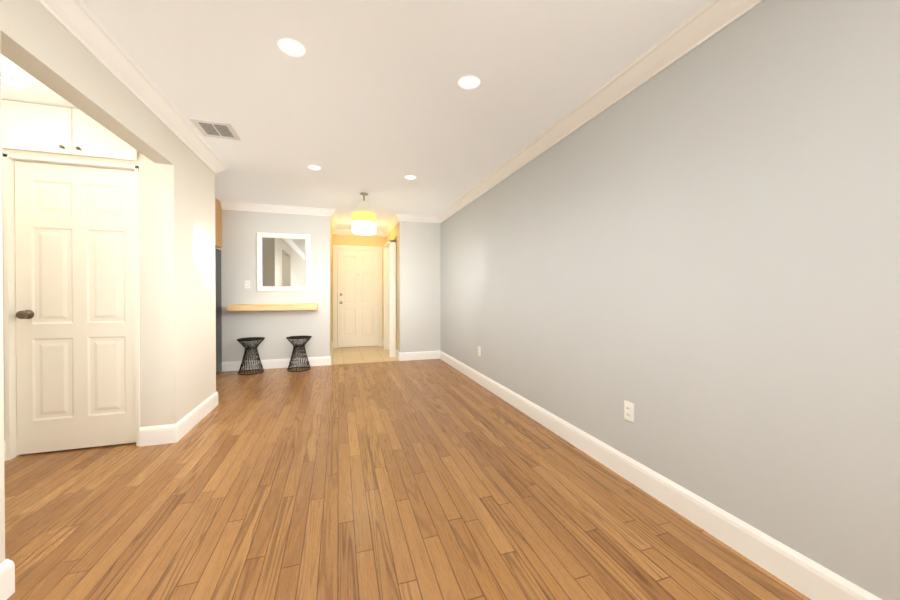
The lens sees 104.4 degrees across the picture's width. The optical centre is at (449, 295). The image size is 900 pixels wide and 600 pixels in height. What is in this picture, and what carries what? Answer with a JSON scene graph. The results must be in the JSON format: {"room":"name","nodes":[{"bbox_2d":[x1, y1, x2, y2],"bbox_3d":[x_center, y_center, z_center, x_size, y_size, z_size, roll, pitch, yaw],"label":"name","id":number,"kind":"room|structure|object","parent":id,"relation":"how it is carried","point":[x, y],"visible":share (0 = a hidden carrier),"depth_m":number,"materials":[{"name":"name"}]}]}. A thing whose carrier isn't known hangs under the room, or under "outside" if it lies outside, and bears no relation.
{"room":"empty living room","nodes":[
{"label":"empty living room","id":0,"kind":"room"},
{"bbox_2d":[1,99,184,439],"bbox_3d":[-2.688,-0.104,2.542,1.185,2.455,0.120,0,0,-18],"label":"wall","id":1,"kind":"structure","parent":0,"point":[177,305],"depth_m":2.64,"materials":[{"name":"paint"}]},
{"bbox_2d":[1,100,137,160],"bbox_3d":[-2.665,-1.157,2.454,0.744,0.323,0.046,0,0,-18],"label":"upper cabinet","id":2,"kind":"object","parent":1,"relation":"attached to","point":[44,128],"visible":0.92,"depth_m":2.43,"materials":[{"name":"white paint"}]},
{"bbox_2d":[3,154,139,460],"bbox_3d":[-2.690,0.081,2.541,0.750,2.085,0.124,0,0,-18],"label":"door frame","id":3,"kind":"structure","parent":1,"relation":"attached to","point":[9,306],"depth_m":2.40,"materials":[{"name":"white paint"}]},
{"bbox_2d":[15,160,135,454],"bbox_3d":[-2.676,0.087,2.519,0.712,2.050,0.104,0,0,-18],"label":"closet door","id":4,"kind":"structure","parent":1,"relation":"in","point":[75,307],"depth_m":2.52,"materials":[{"name":"white paint"}]},
{"bbox_2d":[0,0,215,562],"bbox_3d":[-1.398,-0.087,0.088,0.220,2.455,6.960,0,0,-18],"label":"wall","id":5,"kind":"structure","parent":0,"point":[40,43],"depth_m":2.06,"materials":[{"name":"paint"}]},
{"bbox_2d":[0,559,14,599],"bbox_3d":[-0.967,1.077,-0.871,0.016,0.140,4.616,0,0,-18],"label":"baseboard","id":6,"kind":"structure","parent":5,"relation":"attached to","point":[7,567],"depth_m":1.30,"materials":[{"name":"white wood"}]},
{"bbox_2d":[36,0,227,173],"bbox_3d":[-1.301,-1.267,0.285,0.092,0.098,7.052,0,0,-18],"label":"crown molding","id":7,"kind":"structure","parent":5,"relation":"attached to","point":[77,20],"depth_m":1.96,"materials":[{"name":"white wood"}]},
{"bbox_2d":[168,391,217,442],"bbox_3d":[-2.239,1.050,3.118,0.016,0.140,0.962,0,0,-18],"label":"baseboard","id":8,"kind":"structure","parent":5,"relation":"attached to","point":[183,426],"depth_m":2.97,"materials":[{"name":"white wood"}]},
{"bbox_2d":[213,172,215,390],"bbox_3d":[-3.291,-0.108,3.200,1.935,2.455,0.120,0,0,-18],"label":"wall","id":9,"kind":"structure","parent":0,"point":[214,283],"depth_m":3.52,"materials":[{"name":"paint"}]},
{"bbox_2d":[216,210,439,361],"bbox_3d":[-2.425,-0.124,5.428,4.940,2.455,0.120,0,0,-18],"label":"wall","id":10,"kind":"structure","parent":0,"point":[238,249],"depth_m":5.42,"materials":[{"name":"paint"}]},
{"bbox_2d":[215,198,221,247],"bbox_3d":[-3.589,-1.018,4.686,0.755,0.654,0.565,0,0,-18],"label":"upper cabinet","id":11,"kind":"object","parent":10,"relation":"attached to","point":[218,226],"visible":0.04,"depth_m":4.92,"materials":[{"name":"brown wood"}]},
{"bbox_2d":[245,280,249,287],"bbox_3d":[-3.005,-0.164,5.173,0.072,0.116,0.013,0,0,-18],"label":"light switch","id":12,"kind":"object","parent":10,"relation":"attached to","point":[247,284],"visible":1,"depth_m":5.17,"materials":[{"name":"white plastic"}]},
{"bbox_2d":[227,303,317,310],"bbox_3d":[-2.596,0.172,5.176,1.180,0.092,0.260,0,0,-18],"label":"floating shelf","id":13,"kind":"object","parent":10,"relation":"attached to","point":[265,307],"visible":1,"depth_m":5.04,"materials":[{"name":"brown wood"}]},
{"bbox_2d":[221,355,331,371],"bbox_3d":[-3.320,1.036,5.079,3.016,0.140,0.016,0,0,-18],"label":"baseboard","id":14,"kind":"structure","parent":10,"relation":"attached to","point":[325,360],"depth_m":5.29,"materials":[{"name":"white wood"}]},
{"bbox_2d":[220,201,335,215],"bbox_3d":[-3.273,-1.299,5.039,3.092,0.098,0.092,0,0,-18],"label":"crown molding","id":15,"kind":"structure","parent":10,"relation":"attached to","point":[237,206],"depth_m":5.25,"materials":[{"name":"white wood"}]},
{"bbox_2d":[256,232,310,290],"bbox_3d":[-2.528,-0.504,5.314,0.745,0.882,0.030,0,0,-18],"label":"framed mirror","id":16,"kind":"object","parent":10,"relation":"attached to","point":[283,261],"visible":0.98,"depth_m":5.31,"materials":[{"name":"white mirror"}]},
{"bbox_2d":[400,214,435,222],"bbox_3d":[-0.530,-1.305,5.913,0.570,0.098,0.092,0,0,-18],"label":"crown molding","id":17,"kind":"structure","parent":10,"relation":"attached to","point":[407,217],"depth_m":5.92,"materials":[{"name":"white wood"}]},
{"bbox_2d":[396,351,439,360],"bbox_3d":[-0.520,1.030,5.972,0.706,0.140,0.016,0,0,-18],"label":"baseboard","id":18,"kind":"structure","parent":10,"relation":"attached to","point":[401,356],"depth_m":5.96,"materials":[{"name":"white wood"}]},
{"bbox_2d":[330,221,331,354],"bbox_3d":[-2.244,-0.130,6.410,0.120,2.455,1.640,0,0,-18],"label":"wall","id":19,"kind":"structure","parent":0,"point":[330,221],"depth_m":5.87,"materials":[{"name":"paint"}]},
{"bbox_2d":[330,216,335,233],"bbox_3d":[-2.125,-1.309,6.376,0.092,0.098,1.760,0,0,-18],"label":"crown molding","id":20,"kind":"structure","parent":19,"relation":"attached to","point":[332,218],"depth_m":6.31,"materials":[{"name":"white wood"}]},
{"bbox_2d":[337,292,337,345],"bbox_3d":[-1.979,0.055,7.487,0.880,2.070,0.010,0,0,-18],"label":"backing","id":21,"kind":"object","parent":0,"point":[337,318],"depth_m":7.36,"materials":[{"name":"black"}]},
{"bbox_2d":[1,0,711,230],"bbox_3d":[-1.409,-1.378,2.038,5.060,0.100,10.700,0,0,-18],"label":"ceiling","id":22,"kind":"structure","parent":0,"point":[375,101],"depth_m":2.15,"materials":[{"name":"paint"}]},
{"bbox_2d":[1,76,30,89],"bbox_3d":[-2.723,-1.325,2.176,0.139,0.006,0.139,0,0,-27],"label":"recessed light","id":23,"kind":"object","parent":22,"relation":"in","point":[12,82],"depth_m":2.18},
{"bbox_2d":[189,118,240,140],"bbox_3d":[-1.874,-1.329,2.804,0.270,0.006,0.300,0,0,-18],"label":"ceiling vent","id":24,"kind":"object","parent":22,"relation":"in","point":[206,128],"visible":0.98,"depth_m":2.79,"materials":[{"name":"white metal"}]},
{"bbox_2d":[277,38,305,56],"bbox_3d":[-0.847,-1.323,1.866,0.139,0.006,0.139,0,0,33],"label":"recessed light","id":25,"kind":"object","parent":22,"relation":"in","point":[291,47],"depth_m":1.86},
{"bbox_2d":[308,165,321,169],"bbox_3d":[-1.415,-1.336,3.648,0.139,0.006,0.139,0,0,-27],"label":"recessed light","id":26,"kind":"object","parent":22,"relation":"in","point":[313,167],"depth_m":3.64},
{"bbox_2d":[352,192,375,234],"bbox_3d":[-1.134,-1.082,4.600,0.314,0.527,0.314,0,0,-18],"label":"ceiling light","id":27,"kind":"object","parent":22,"relation":"hanging from","point":[363,218],"visible":1,"depth_m":4.48,"materials":[{"name":"white glass"}]},
{"bbox_2d":[404,175,416,179],"bbox_3d":[-0.449,-1.338,3.956,0.139,0.006,0.139,0,0,-27],"label":"recessed light","id":28,"kind":"object","parent":22,"relation":"in","point":[410,177],"depth_m":3.96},
{"bbox_2d":[458,76,479,89],"bbox_3d":[0.120,-1.325,2.174,0.139,0.006,0.139,0,0,33],"label":"recessed light","id":29,"kind":"object","parent":22,"relation":"in","point":[466,82],"depth_m":2.17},
{"bbox_2d":[332,234,385,345],"bbox_3d":[-1.925,-0.137,7.435,1.350,2.455,0.120,0,0,-18],"label":"wall","id":30,"kind":"structure","parent":0,"point":[357,240],"depth_m":7.38,"materials":[{"name":"paint"}]},
{"bbox_2d":[337,250,377,346],"bbox_3d":[-1.946,0.061,7.386,0.830,2.035,0.114,0,0,-18],"label":"entry door","id":31,"kind":"structure","parent":30,"relation":"in","point":[357,280],"depth_m":7.39,"materials":[{"name":"white paint"}]},
{"bbox_2d":[333,245,381,347],"bbox_3d":[-1.956,0.023,7.418,1.010,2.135,0.136,0,0,-18],"label":"door frame","id":32,"kind":"structure","parent":30,"relation":"attached to","point":[346,247],"depth_m":7.34,"materials":[{"name":"white paint"}]},
{"bbox_2d":[336,228,379,235],"bbox_3d":[-1.893,-1.315,7.326,0.870,0.098,0.092,0,0,-18],"label":"crown molding","id":33,"kind":"structure","parent":30,"relation":"attached to","point":[338,231],"depth_m":7.25,"materials":[{"name":"white wood"}]},
{"bbox_2d":[332,346,397,363],"bbox_3d":[-1.658,1.146,6.605,1.350,0.100,1.880,0,0,-18],"label":"floor","id":34,"kind":"structure","parent":0,"point":[340,355],"depth_m":6.48,"materials":[{"name":"beige tile"}]},
{"bbox_2d":[331,360,398,364],"bbox_3d":[-1.378,1.099,5.726,1.110,0.006,0.045,0,0,-18],"label":"threshold strip","id":35,"kind":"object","parent":34,"relation":"on","point":[364,362],"depth_m":5.71,"materials":[{"name":"brown wood"}]},
{"bbox_2d":[386,222,398,350],"bbox_3d":[-1.072,-0.133,6.783,0.120,2.455,1.640,0,0,-18],"label":"wall","id":36,"kind":"structure","parent":0,"point":[393,234],"depth_m":6.11,"materials":[{"name":"paint"}]},
{"bbox_2d":[383,238,396,356],"bbox_3d":[-1.146,0.023,6.645,0.136,2.145,0.990,0,0,-18],"label":"door frame","id":37,"kind":"structure","parent":36,"relation":"attached to","point":[389,277],"depth_m":6.24,"materials":[{"name":"white paint"}]},
{"bbox_2d":[380,213,403,235],"bbox_3d":[-1.141,-1.310,6.642,0.092,0.098,1.852,0,0,-18],"label":"crown molding","id":38,"kind":"structure","parent":36,"relation":"attached to","point":[396,218],"depth_m":6.37,"materials":[{"name":"white wood"}]},
{"bbox_2d":[4,359,810,599],"bbox_3d":[-1.124,1.183,1.160,5.060,0.100,8.820,0,0,-18],"label":"floor","id":39,"kind":"structure","parent":0,"point":[432,479],"depth_m":1.82,"materials":[{"name":"brown wood"}]},
{"bbox_2d":[215,248,221,374],"bbox_3d":[-3.540,0.230,4.542,0.755,1.760,0.816,0,0,-18],"label":"fridge","id":40,"kind":"object","parent":39,"relation":"on","point":[218,312],"visible":0.06,"depth_m":4.92,"materials":[{"name":"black metal"}]},
{"bbox_2d":[237,337,264,374],"bbox_3d":[-2.856,0.863,5.009,0.360,0.486,0.360,0,0,-18],"label":"stool","id":41,"kind":"object","parent":39,"relation":"on","point":[254,339],"visible":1,"depth_m":4.97,"materials":[{"name":"grey metal"}]},
{"bbox_2d":[286,336,311,371],"bbox_3d":[-2.251,0.862,5.202,0.360,0.486,0.360,0,0,-18],"label":"stool","id":42,"kind":"object","parent":39,"relation":"on","point":[296,346],"visible":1,"depth_m":5.14,"materials":[{"name":"grey metal"}]},
{"bbox_2d":[440,0,899,599],"bbox_3d":[1.229,-0.099,1.902,0.120,2.455,8.820,0,0,-18],"label":"wall","id":43,"kind":"structure","parent":0,"point":[692,256],"depth_m":1.56,"materials":[{"name":"paint"}]},
{"bbox_2d":[436,0,764,222],"bbox_3d":[1.110,-1.278,1.919,0.092,0.098,8.700,0,0,-18],"label":"crown molding","id":44,"kind":"structure","parent":43,"relation":"attached to","point":[716,15],"depth_m":2.06,"materials":[{"name":"white wood"}]},
{"bbox_2d":[624,400,633,422],"bbox_3d":[1.090,0.707,2.125,0.013,0.116,0.072,0,0,-18],"label":"electrical outlet","id":45,"kind":"object","parent":43,"relation":"attached to","point":[628,411],"visible":1,"depth_m":2.12,"materials":[{"name":"white plastic"}]},
{"bbox_2d":[440,351,881,599],"bbox_3d":[1.146,1.058,1.946,0.016,0.140,8.700,0,0,-18],"label":"baseboard","id":46,"kind":"structure","parent":43,"relation":"attached to","point":[804,575],"depth_m":1.68,"materials":[{"name":"white wood"}]}
]}

